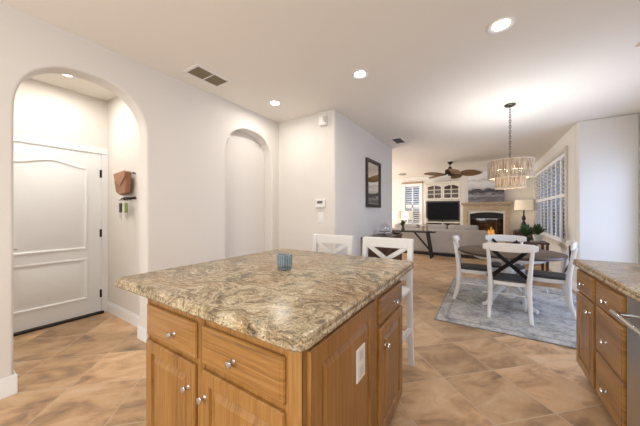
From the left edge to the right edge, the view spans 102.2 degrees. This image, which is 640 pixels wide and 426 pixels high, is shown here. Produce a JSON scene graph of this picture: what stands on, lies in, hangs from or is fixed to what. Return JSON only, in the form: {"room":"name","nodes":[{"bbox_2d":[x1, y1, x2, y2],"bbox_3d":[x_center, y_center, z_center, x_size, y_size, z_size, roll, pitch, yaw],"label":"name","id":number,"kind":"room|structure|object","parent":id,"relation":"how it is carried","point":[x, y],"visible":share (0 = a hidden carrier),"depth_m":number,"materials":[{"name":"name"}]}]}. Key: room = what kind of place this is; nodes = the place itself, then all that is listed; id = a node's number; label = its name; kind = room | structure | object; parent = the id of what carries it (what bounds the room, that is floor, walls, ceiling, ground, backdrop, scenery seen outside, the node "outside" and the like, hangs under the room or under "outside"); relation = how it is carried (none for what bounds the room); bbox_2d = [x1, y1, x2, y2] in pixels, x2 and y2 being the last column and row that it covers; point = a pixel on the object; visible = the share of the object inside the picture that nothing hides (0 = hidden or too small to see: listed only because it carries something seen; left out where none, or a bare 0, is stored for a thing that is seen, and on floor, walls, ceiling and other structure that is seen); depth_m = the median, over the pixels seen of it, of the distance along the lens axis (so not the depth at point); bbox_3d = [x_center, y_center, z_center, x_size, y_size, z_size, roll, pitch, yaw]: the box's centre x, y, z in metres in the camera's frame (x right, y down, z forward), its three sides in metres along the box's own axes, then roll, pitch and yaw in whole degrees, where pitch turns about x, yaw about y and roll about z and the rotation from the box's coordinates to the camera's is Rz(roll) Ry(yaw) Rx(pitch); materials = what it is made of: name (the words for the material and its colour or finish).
{"room":"kitchen","nodes":[
{"label":"kitchen","id":0,"kind":"room"},
{"bbox_2d":[13,78,107,148],"bbox_3d":[-3.397,-0.085,2.623,0.150,2.770,1.960,0,0,33],"label":"wall","id":1,"kind":"structure","parent":0,"point":[42,110],"depth_m":3.02,"materials":[{"name":"white paint"}]},
{"bbox_2d":[13,134,107,336],"bbox_3d":[-3.090,0.235,2.955,0.130,2.130,1.070,0,0,33],"label":"door","id":2,"kind":"structure","parent":1,"relation":"in","point":[60,189],"depth_m":3.01,"materials":[{"name":"white paint"}]},
{"bbox_2d":[108,96,139,314],"bbox_3d":[-2.330,-0.085,3.187,1.340,2.770,0.140,0,0,33],"label":"wall","id":3,"kind":"structure","parent":0,"point":[123,131],"depth_m":3.16,"materials":[{"name":"white paint"}]},
{"bbox_2d":[107,301,139,326],"bbox_3d":[-2.309,1.230,3.081,1.190,0.140,0.017,0,0,33],"label":"baseboard","id":4,"kind":"structure","parent":3,"relation":"attached to","point":[126,315],"depth_m":3.11,"materials":[{"name":"white wood"}]},
{"bbox_2d":[119,172,135,200],"bbox_3d":[-2.262,-0.299,3.024,0.350,0.324,0.063,0,0,33],"label":"key rack","id":5,"kind":"object","parent":3,"relation":"attached to","point":[134,197],"visible":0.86,"depth_m":3.00,"materials":[{"name":"brown metal"}]},
{"bbox_2d":[119,200,121,219],"bbox_3d":[-2.345,-0.033,3.033,0.065,0.237,0.014,0,0,33],"label":"bunch","id":6,"kind":"object","parent":5,"relation":"hanging from","point":[120,203],"visible":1,"depth_m":3.02,"materials":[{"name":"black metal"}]},
{"bbox_2d":[113,170,130,194],"bbox_3d":[-2.301,-0.337,3.000,0.330,0.275,0.069,0,0,33],"label":"pouch","id":7,"kind":"object","parent":5,"relation":"hanging from","point":[122,179],"visible":1,"depth_m":2.93,"materials":[{"name":"brown leather"}]},
{"bbox_2d":[124,199,127,219],"bbox_3d":[-2.222,-0.033,2.954,0.065,0.237,0.014,0,0,33],"label":"bunch","id":8,"kind":"object","parent":5,"relation":"hanging from","point":[125,204],"visible":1,"depth_m":2.94,"materials":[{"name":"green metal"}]},
{"bbox_2d":[0,2,278,378],"bbox_3d":[-2.320,-0.085,1.810,0.160,2.810,5.950,0,0,33],"label":"wall","id":9,"kind":"structure","parent":0,"point":[185,129],"depth_m":2.66,"materials":[{"name":"white paint"}]},
{"bbox_2d":[0,325,147,399],"bbox_3d":[-2.335,1.230,1.790,0.197,0.140,5.900,0,0,33],"label":"baseboard","id":10,"kind":"structure","parent":9,"relation":"attached to","point":[8,385],"depth_m":1.84,"materials":[{"name":"white"}]},
{"bbox_2d":[225,131,264,258],"bbox_3d":[-1.302,-0.085,3.652,0.110,2.770,1.750,0,0,33],"label":"wall niche","id":11,"kind":"object","parent":9,"relation":"in","point":[244,156],"visible":0.14,"depth_m":3.82,"materials":[{"name":"white paint"}]},
{"bbox_2d":[0,253,616,425],"bbox_3d":[0.839,1.360,4.746,8.300,0.120,14.300,0,0,33],"label":"floor","id":12,"kind":"structure","parent":0,"point":[89,371],"depth_m":2.04,"materials":[{"name":"tile"}]},
{"bbox_2d":[146,279,401,425],"bbox_3d":[-0.172,0.860,1.543,1.065,0.880,1.186,0,0,33],"label":"base cabinet","id":13,"kind":"object","parent":12,"relation":"on","point":[200,372],"visible":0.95,"depth_m":1.09,"materials":[{"name":"brown wood"}]},
{"bbox_2d":[115,249,413,352],"bbox_3d":[-0.227,0.400,1.736,1.348,0.049,1.470,0,0,33],"label":"countertop","id":14,"kind":"structure","parent":13,"relation":"on","point":[293,309],"depth_m":1.27,"materials":[{"name":"beige stone"}]},
{"bbox_2d":[277,253,291,269],"bbox_3d":[-0.235,0.326,1.715,0.104,0.097,0.102,0,0,33],"label":"glass tumbler","id":15,"kind":"object","parent":14,"relation":"on","point":[284,260],"visible":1,"depth_m":1.67,"materials":[{"name":"clear glass"}]},
{"bbox_2d":[356,342,364,383],"bbox_3d":[0.186,0.684,1.175,0.008,0.148,0.090,0,0,33],"label":"wall outlet","id":16,"kind":"object","parent":13,"relation":"attached to","point":[360,353],"visible":1,"depth_m":1.16,"materials":[{"name":"white plastic"}]},
{"bbox_2d":[360,349,362,360],"bbox_3d":[0.189,0.648,1.173,0.002,0.044,0.040,0,0,33],"label":"socket","id":17,"kind":"object","parent":16,"relation":"attached to","point":[361,350],"depth_m":1.17,"materials":[{"name":"grey plastic"}]},
{"bbox_2d":[360,364,362,376],"bbox_3d":[0.189,0.718,1.173,0.002,0.044,0.040,0,0,33],"label":"socket","id":18,"kind":"object","parent":16,"relation":"attached to","point":[361,365],"depth_m":1.17,"materials":[{"name":"grey plastic"}]},
{"bbox_2d":[312,234,353,254],"bbox_3d":[0.019,0.764,2.451,0.474,1.074,0.462,0,0,33],"label":"bar stool","id":19,"kind":"object","parent":12,"relation":"on","point":[318,239],"visible":0.27,"depth_m":2.60,"materials":[{"name":"white paint"}]},
{"bbox_2d":[361,233,402,259],"bbox_3d":[1.194,0.862,4.774,0.431,0.877,1.130,0,0,33],"label":"buffet","id":20,"kind":"object","parent":12,"relation":"on","point":[386,251],"visible":0.17,"depth_m":4.55,"materials":[{"name":"brown wood"}]},
{"bbox_2d":[362,236,414,366],"bbox_3d":[0.493,0.764,2.148,0.474,1.074,0.462,0,0,33],"label":"bar stool","id":21,"kind":"object","parent":12,"relation":"on","point":[403,244],"visible":0.42,"depth_m":2.19,"materials":[{"name":"white paint"}]},
{"bbox_2d":[392,230,435,258],"bbox_3d":[2.539,0.924,7.813,1.760,0.761,0.340,0,0,33],"label":"console table","id":22,"kind":"object","parent":12,"relation":"on","point":[429,247],"visible":0.56,"depth_m":7.46,"materials":[{"name":"black paint"}]},
{"bbox_2d":[400,220,404,230],"bbox_3d":[2.501,0.377,7.837,0.225,0.333,0.344,0,0,2],"label":"potted plant","id":23,"kind":"object","parent":22,"relation":"on","point":[402,222],"visible":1,"depth_m":7.79,"materials":[{"name":"green plant"}]},
{"bbox_2d":[392,223,487,258],"bbox_3d":[3.648,0.833,8.201,2.810,0.935,0.950,0,0,33],"label":"sofa","id":24,"kind":"object","parent":12,"relation":"on","point":[442,240],"visible":0.64,"depth_m":7.63,"materials":[{"name":"grey fabric"}]},
{"bbox_2d":[394,223,419,227],"bbox_3d":[2.837,0.583,8.424,0.783,0.435,0.310,0,0,33],"label":"cushion","id":25,"kind":"object","parent":24,"relation":"on","point":[398,225],"depth_m":8.26,"materials":[{"name":"grey fabric"}]},
{"bbox_2d":[420,224,447,228],"bbox_3d":[3.514,0.583,7.991,0.783,0.435,0.310,0,0,33],"label":"cushion","id":26,"kind":"object","parent":24,"relation":"on","point":[430,226],"depth_m":7.85,"materials":[{"name":"grey fabric"}]},
{"bbox_2d":[448,225,478,229],"bbox_3d":[4.191,0.583,7.558,0.783,0.435,0.310,0,0,33],"label":"cushion","id":27,"kind":"object","parent":24,"relation":"on","point":[451,227],"depth_m":7.43,"materials":[{"name":"grey fabric"}]},
{"bbox_2d":[425,181,460,224],"bbox_3d":[4.766,0.065,9.967,1.290,2.470,0.472,0,0,33],"label":"media cabinet","id":28,"kind":"object","parent":12,"relation":"on","point":[447,191],"visible":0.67,"depth_m":9.96,"materials":[{"name":"beige paint"}]},
{"bbox_2d":[427,202,458,221],"bbox_3d":[4.687,-0.025,9.844,1.090,0.750,0.163,0,0,33],"label":"television","id":29,"kind":"object","parent":28,"relation":"in","point":[442,211],"visible":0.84,"depth_m":9.78,"materials":[{"name":"black paint"}]},
{"bbox_2d":[461,202,512,242],"bbox_3d":[5.614,0.482,8.742,1.440,1.635,0.718,0,0,33],"label":"fireplace","id":30,"kind":"object","parent":12,"relation":"on","point":[492,217],"visible":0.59,"depth_m":8.49,"materials":[{"name":"beige stone"}]},
{"bbox_2d":[468,171,503,202],"bbox_3d":[5.481,-0.851,8.533,1.000,1.030,0.108,0,0,33],"label":"seascape painting","id":31,"kind":"object","parent":30,"relation":"on","point":[480,189],"visible":0.64,"depth_m":8.56,"materials":[{"name":"grey paint"}]},
{"bbox_2d":[470,213,502,218],"bbox_3d":[5.522,0.100,8.570,0.930,0.200,0.010,0,0,33],"label":"hood","id":32,"kind":"object","parent":30,"relation":"attached to","point":[472,215],"depth_m":8.56,"materials":[{"name":"black metal"}]},
{"bbox_2d":[461,202,512,205],"bbox_3d":[5.466,-0.285,8.511,1.440,0.100,0.170,0,0,33],"label":"mantel shelf","id":33,"kind":"object","parent":30,"relation":"attached to","point":[474,203],"depth_m":8.43,"materials":[{"name":"beige stone"}]},
{"bbox_2d":[434,277,575,348],"bbox_3d":[2.765,1.294,3.692,1.720,0.010,2.440,0,0,33],"label":"area rug","id":34,"kind":"object","parent":12,"relation":"on","point":[554,323],"visible":0.64,"depth_m":3.23,"materials":[{"name":"grey carpet"}]},
{"bbox_2d":[452,235,493,304],"bbox_3d":[2.300,0.830,3.905,0.523,0.931,0.540,0,0,31],"label":"dining chair","id":35,"kind":"object","parent":34,"relation":"on","point":[461,267],"visible":0.78,"depth_m":3.81,"materials":[{"name":"white paint"}]},
{"bbox_2d":[485,235,526,288],"bbox_3d":[2.894,0.830,4.014,0.540,0.931,0.523,0,0,33],"label":"dining chair","id":36,"kind":"object","parent":34,"relation":"on","point":[515,239],"visible":0.29,"depth_m":4.13,"materials":[{"name":"white paint"}]},
{"bbox_2d":[483,243,538,325],"bbox_3d":[2.369,0.830,3.250,0.540,0.931,0.523,0,0,33],"label":"dining chair","id":37,"kind":"object","parent":34,"relation":"on","point":[520,279],"visible":1,"depth_m":3.08,"materials":[{"name":"white paint"}]},
{"bbox_2d":[458,245,568,313],"bbox_3d":[2.652,0.909,3.646,1.240,0.738,1.240,0,0,33],"label":"dining table","id":38,"kind":"object","parent":34,"relation":"on","point":[540,257],"visible":0.54,"depth_m":3.48,"materials":[{"name":"brown wood"}]},
{"bbox_2d":[525,240,577,319],"bbox_3d":[3.017,0.830,3.398,0.523,0.931,0.540,0,0,39],"label":"dining chair","id":39,"kind":"object","parent":34,"relation":"on","point":[564,278],"visible":0.76,"depth_m":3.22,"materials":[{"name":"white paint"}]},
{"bbox_2d":[513,230,534,244],"bbox_3d":[6.128,0.927,7.763,0.480,0.745,0.517,0,0,33],"label":"chest","id":40,"kind":"object","parent":12,"relation":"on","point":[515,232],"visible":0.08,"depth_m":7.60,"materials":[{"name":"brown wood"}]},
{"bbox_2d":[514,200,533,225],"bbox_3d":[6.116,0.090,7.745,0.470,0.930,0.470,0,0,33],"label":"table lamp","id":41,"kind":"object","parent":40,"relation":"on","point":[523,205],"visible":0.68,"depth_m":7.61,"materials":[{"name":"beige fabric"}]},
{"bbox_2d":[516,240,549,273],"bbox_3d":[4.236,0.938,5.185,0.490,0.725,0.540,0,0,33],"label":"side table","id":42,"kind":"object","parent":12,"relation":"on","point":[542,243],"visible":0.48,"depth_m":4.95,"materials":[{"name":"brown wood"}]},
{"bbox_2d":[513,224,534,241],"bbox_3d":[4.054,0.401,5.122,0.385,0.347,0.369,0,0,33],"label":"potted plant","id":43,"kind":"object","parent":42,"relation":"on","point":[525,230],"visible":0.98,"depth_m":5.07,"materials":[{"name":"green plant"}]},
{"bbox_2d":[530,224,548,240],"bbox_3d":[4.424,0.394,5.228,0.325,0.362,0.320,0,0,16],"label":"potted plant","id":44,"kind":"object","parent":42,"relation":"on","point":[538,230],"visible":0.96,"depth_m":5.17,"materials":[{"name":"green plant"}]},
{"bbox_2d":[576,268,598,388],"bbox_3d":[2.194,0.860,1.742,0.651,0.880,0.420,0,0,33],"label":"base cabinet","id":45,"kind":"object","parent":12,"relation":"on","point":[586,304],"visible":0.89,"depth_m":1.86,"materials":[{"name":"brown wood"}]},
{"bbox_2d":[596,280,626,425],"bbox_3d":[1.964,0.860,1.382,0.651,0.880,0.435,0,0,33],"label":"base cabinet","id":46,"kind":"object","parent":12,"relation":"on","point":[611,333],"visible":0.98,"depth_m":1.49,"materials":[{"name":"brown wood"}]},
{"bbox_2d":[609,296,639,425],"bbox_3d":[1.670,0.861,0.949,0.678,0.878,0.608,0,0,33],"label":"dishwasher","id":47,"kind":"object","parent":12,"relation":"on","point":[632,322],"visible":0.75,"depth_m":1.28,"materials":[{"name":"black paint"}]},
{"bbox_3d":[3.325,1.000,9.803,0.500,0.600,0.500,0,0,33],"label":"end table","id":48,"kind":"object","parent":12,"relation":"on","visible":0},
{"bbox_2d":[402,211,413,223],"bbox_3d":[3.325,0.330,9.803,0.440,0.740,0.440,0,0,33],"label":"table lamp","id":49,"kind":"object","parent":48,"relation":"on","point":[407,215],"visible":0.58,"depth_m":9.63,"materials":[{"name":"white fabric"}]},
{"bbox_3d":[3.057,1.000,10.627,0.500,0.600,0.500,0,0,33],"label":"end table","id":50,"kind":"object","parent":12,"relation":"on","visible":0},
{"bbox_2d":[392,211,401,223],"bbox_3d":[3.167,0.315,10.557,0.420,0.770,0.420,0,0,33],"label":"table lamp","id":51,"kind":"object","parent":50,"relation":"on","point":[396,214],"visible":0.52,"depth_m":10.40,"materials":[{"name":"white fabric"}]},
{"bbox_3d":[1.378,0.860,0.420,0.600,0.880,0.593,0,0,33],"label":"base cabinet","id":52,"kind":"object","parent":12,"relation":"on","visible":0},
{"bbox_2d":[573,259,639,302],"bbox_3d":[1.786,0.400,1.033,0.703,0.049,2.105,0,0,33],"label":"countertop","id":53,"kind":"structure","parent":52,"relation":"on","point":[624,277],"depth_m":1.61,"materials":[{"name":"beige stone"}]},
{"bbox_2d":[0,0,639,178],"bbox_3d":[0.839,-1.530,4.746,8.300,0.120,14.300,0,0,33],"label":"ceiling","id":54,"kind":"structure","parent":0,"point":[437,81],"depth_m":2.50,"materials":[{"name":"white paint"}]},
{"bbox_2d":[59,74,76,77],"bbox_3d":[-2.677,-1.464,2.719,0.196,0.011,0.196,0,0,33],"label":"recessed light","id":55,"kind":"object","parent":54,"relation":"in","point":[67,76],"visible":0.24,"depth_m":2.78,"materials":[{"name":"white"}]},
{"bbox_2d":[183,64,230,87],"bbox_3d":[-1.206,-1.464,2.783,0.250,0.012,0.410,0,0,33],"label":"ceiling vent","id":56,"kind":"object","parent":54,"relation":"in","point":[197,71],"visible":1,"depth_m":2.76,"materials":[{"name":"white plastic"}]},
{"bbox_2d":[188,67,226,85],"bbox_3d":[-1.206,-1.463,2.783,0.194,0.008,0.346,0,0,33],"label":"grille","id":57,"kind":"object","parent":56,"relation":"attached to","point":[200,73],"depth_m":2.77,"materials":[{"name":"brown"}]},
{"bbox_2d":[268,100,281,105],"bbox_3d":[-0.604,-1.464,3.463,0.196,0.011,0.196,0,0,33],"label":"recessed light","id":58,"kind":"object","parent":54,"relation":"in","point":[271,102],"visible":1,"depth_m":3.46,"materials":[{"name":"white plastic"}]},
{"bbox_2d":[351,69,368,78],"bbox_3d":[0.424,-1.464,2.739,0.196,0.011,0.196,0,0,33],"label":"recessed light","id":59,"kind":"object","parent":54,"relation":"in","point":[360,73],"visible":1,"depth_m":2.73,"materials":[{"name":"white"}]},
{"bbox_2d":[390,137,406,143],"bbox_3d":[1.604,-1.464,5.265,0.230,0.012,0.440,0,0,33],"label":"ceiling vent","id":60,"kind":"object","parent":54,"relation":"in","point":[399,140],"visible":1,"depth_m":5.24,"materials":[{"name":"white plastic"}]},
{"bbox_2d":[392,138,403,142],"bbox_3d":[1.604,-1.463,5.265,0.174,0.008,0.344,0,0,33],"label":"grille","id":61,"kind":"object","parent":60,"relation":"attached to","point":[398,140],"depth_m":5.24,"materials":[{"name":"grey plastic"}]},
{"bbox_2d":[424,161,481,178],"bbox_3d":[3.845,-1.258,7.482,1.467,0.425,1.525,0,0,33],"label":"ceiling fan","id":62,"kind":"object","parent":54,"relation":"hanging from","point":[454,173],"visible":1,"depth_m":7.39,"materials":[{"name":"brown wood"}]},
{"bbox_2d":[486,16,516,33],"bbox_3d":[1.419,-1.464,2.023,0.196,0.011,0.196,0,0,33],"label":"recessed light","id":63,"kind":"object","parent":54,"relation":"in","point":[502,24],"visible":1,"depth_m":2.02,"materials":[{"name":"white plastic"}]},
{"bbox_2d":[487,102,534,189],"bbox_3d":[2.587,-0.898,3.512,0.522,1.143,0.522,0,0,33],"label":"chandelier","id":64,"kind":"object","parent":54,"relation":"hanging from","point":[505,174],"visible":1,"depth_m":3.35,"materials":[{"name":"brown metal"}]},
{"bbox_2d":[279,109,391,255],"bbox_3d":[-0.832,-0.085,5.939,4.200,2.810,2.710,0,0,33],"label":"wall","id":65,"kind":"structure","parent":0,"point":[327,162],"depth_m":4.02,"materials":[{"name":"white paint"}]},
{"bbox_2d":[315,199,325,207],"bbox_3d":[0.005,-0.133,3.775,0.170,0.125,0.034,0,0,33],"label":"thermostat","id":66,"kind":"object","parent":65,"relation":"attached to","point":[319,203],"visible":1,"depth_m":3.75,"materials":[{"name":"white plastic"}]},
{"bbox_2d":[318,212,322,221],"bbox_3d":[0.009,0.070,3.784,0.093,0.150,0.014,0,0,33],"label":"light switch","id":67,"kind":"object","parent":65,"relation":"attached to","point":[320,214],"visible":1,"depth_m":3.79,"materials":[{"name":"white plastic"}]},
{"bbox_2d":[319,115,326,126],"bbox_3d":[0.043,-1.327,3.726,0.118,0.145,0.076,0,0,33],"label":"sensor","id":68,"kind":"object","parent":65,"relation":"attached to","point":[323,118],"visible":1,"depth_m":3.70,"materials":[{"name":"white plastic"}]},
{"bbox_2d":[365,157,380,207],"bbox_3d":[1.022,-0.540,4.907,0.035,0.890,0.730,0,0,33],"label":"framed picture","id":69,"kind":"object","parent":65,"relation":"attached to","point":[372,172],"visible":1,"depth_m":4.86,"materials":[{"name":"black mirror"}]},
{"bbox_2d":[392,175,460,226],"bbox_3d":[3.463,-0.085,11.169,4.800,2.770,0.150,0,0,33],"label":"wall","id":70,"kind":"structure","parent":0,"point":[397,187],"depth_m":11.04,"materials":[{"name":"white paint"}]},
{"bbox_2d":[401,181,422,224],"bbox_3d":[3.885,-0.345,10.845,0.860,1.850,0.200,0,0,33],"label":"window","id":71,"kind":"structure","parent":70,"relation":"in","point":[406,184],"depth_m":10.79,"materials":[{"name":"white"}]},
{"bbox_2d":[461,168,533,242],"bbox_3d":[6.045,-0.085,8.924,1.970,2.770,1.150,0,0,33],"label":"wall","id":72,"kind":"structure","parent":0,"point":[510,195],"depth_m":8.15,"materials":[{"name":"white paint"}]},
{"bbox_2d":[535,124,575,281],"bbox_3d":[5.524,-0.085,6.141,0.150,2.770,4.500,0,0,33],"label":"wall","id":73,"kind":"structure","parent":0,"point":[569,139],"depth_m":4.60,"materials":[{"name":"white paint"}]},
{"bbox_2d":[534,145,567,248],"bbox_3d":[5.478,-0.275,6.206,0.079,1.890,3.640,0,0,33],"label":"plantation shutters","id":74,"kind":"object","parent":73,"relation":"attached to","point":[560,156],"visible":0.88,"depth_m":5.56,"materials":[{"name":"beige wood"}]},
{"bbox_2d":[549,164,559,236],"bbox_3d":[5.585,-0.275,6.144,0.050,1.770,3.530,0,0,33],"label":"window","id":75,"kind":"structure","parent":73,"relation":"attached to","point":[554,164],"depth_m":6.61,"materials":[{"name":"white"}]},
{"bbox_2d":[544,262,576,290],"bbox_3d":[5.358,1.230,6.037,0.017,0.140,4.454,0,0,33],"label":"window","id":76,"kind":"structure","parent":73,"relation":"attached to","point":[553,268],"depth_m":5.29,"materials":[{"name":"white wood"}]},
{"bbox_2d":[576,114,638,282],"bbox_3d":[4.481,-0.085,4.046,0.650,2.770,0.154,0,0,33],"label":"wall","id":77,"kind":"structure","parent":0,"point":[607,149],"depth_m":3.98,"materials":[{"name":"white paint"}]},
{"bbox_2d":[638,113,639,262],"bbox_3d":[2.543,-0.085,0.273,0.150,2.770,8.600,0,0,33],"label":"wall","id":78,"kind":"structure","parent":0,"point":[638,113],"depth_m":3.81,"materials":[{"name":"white paint"}]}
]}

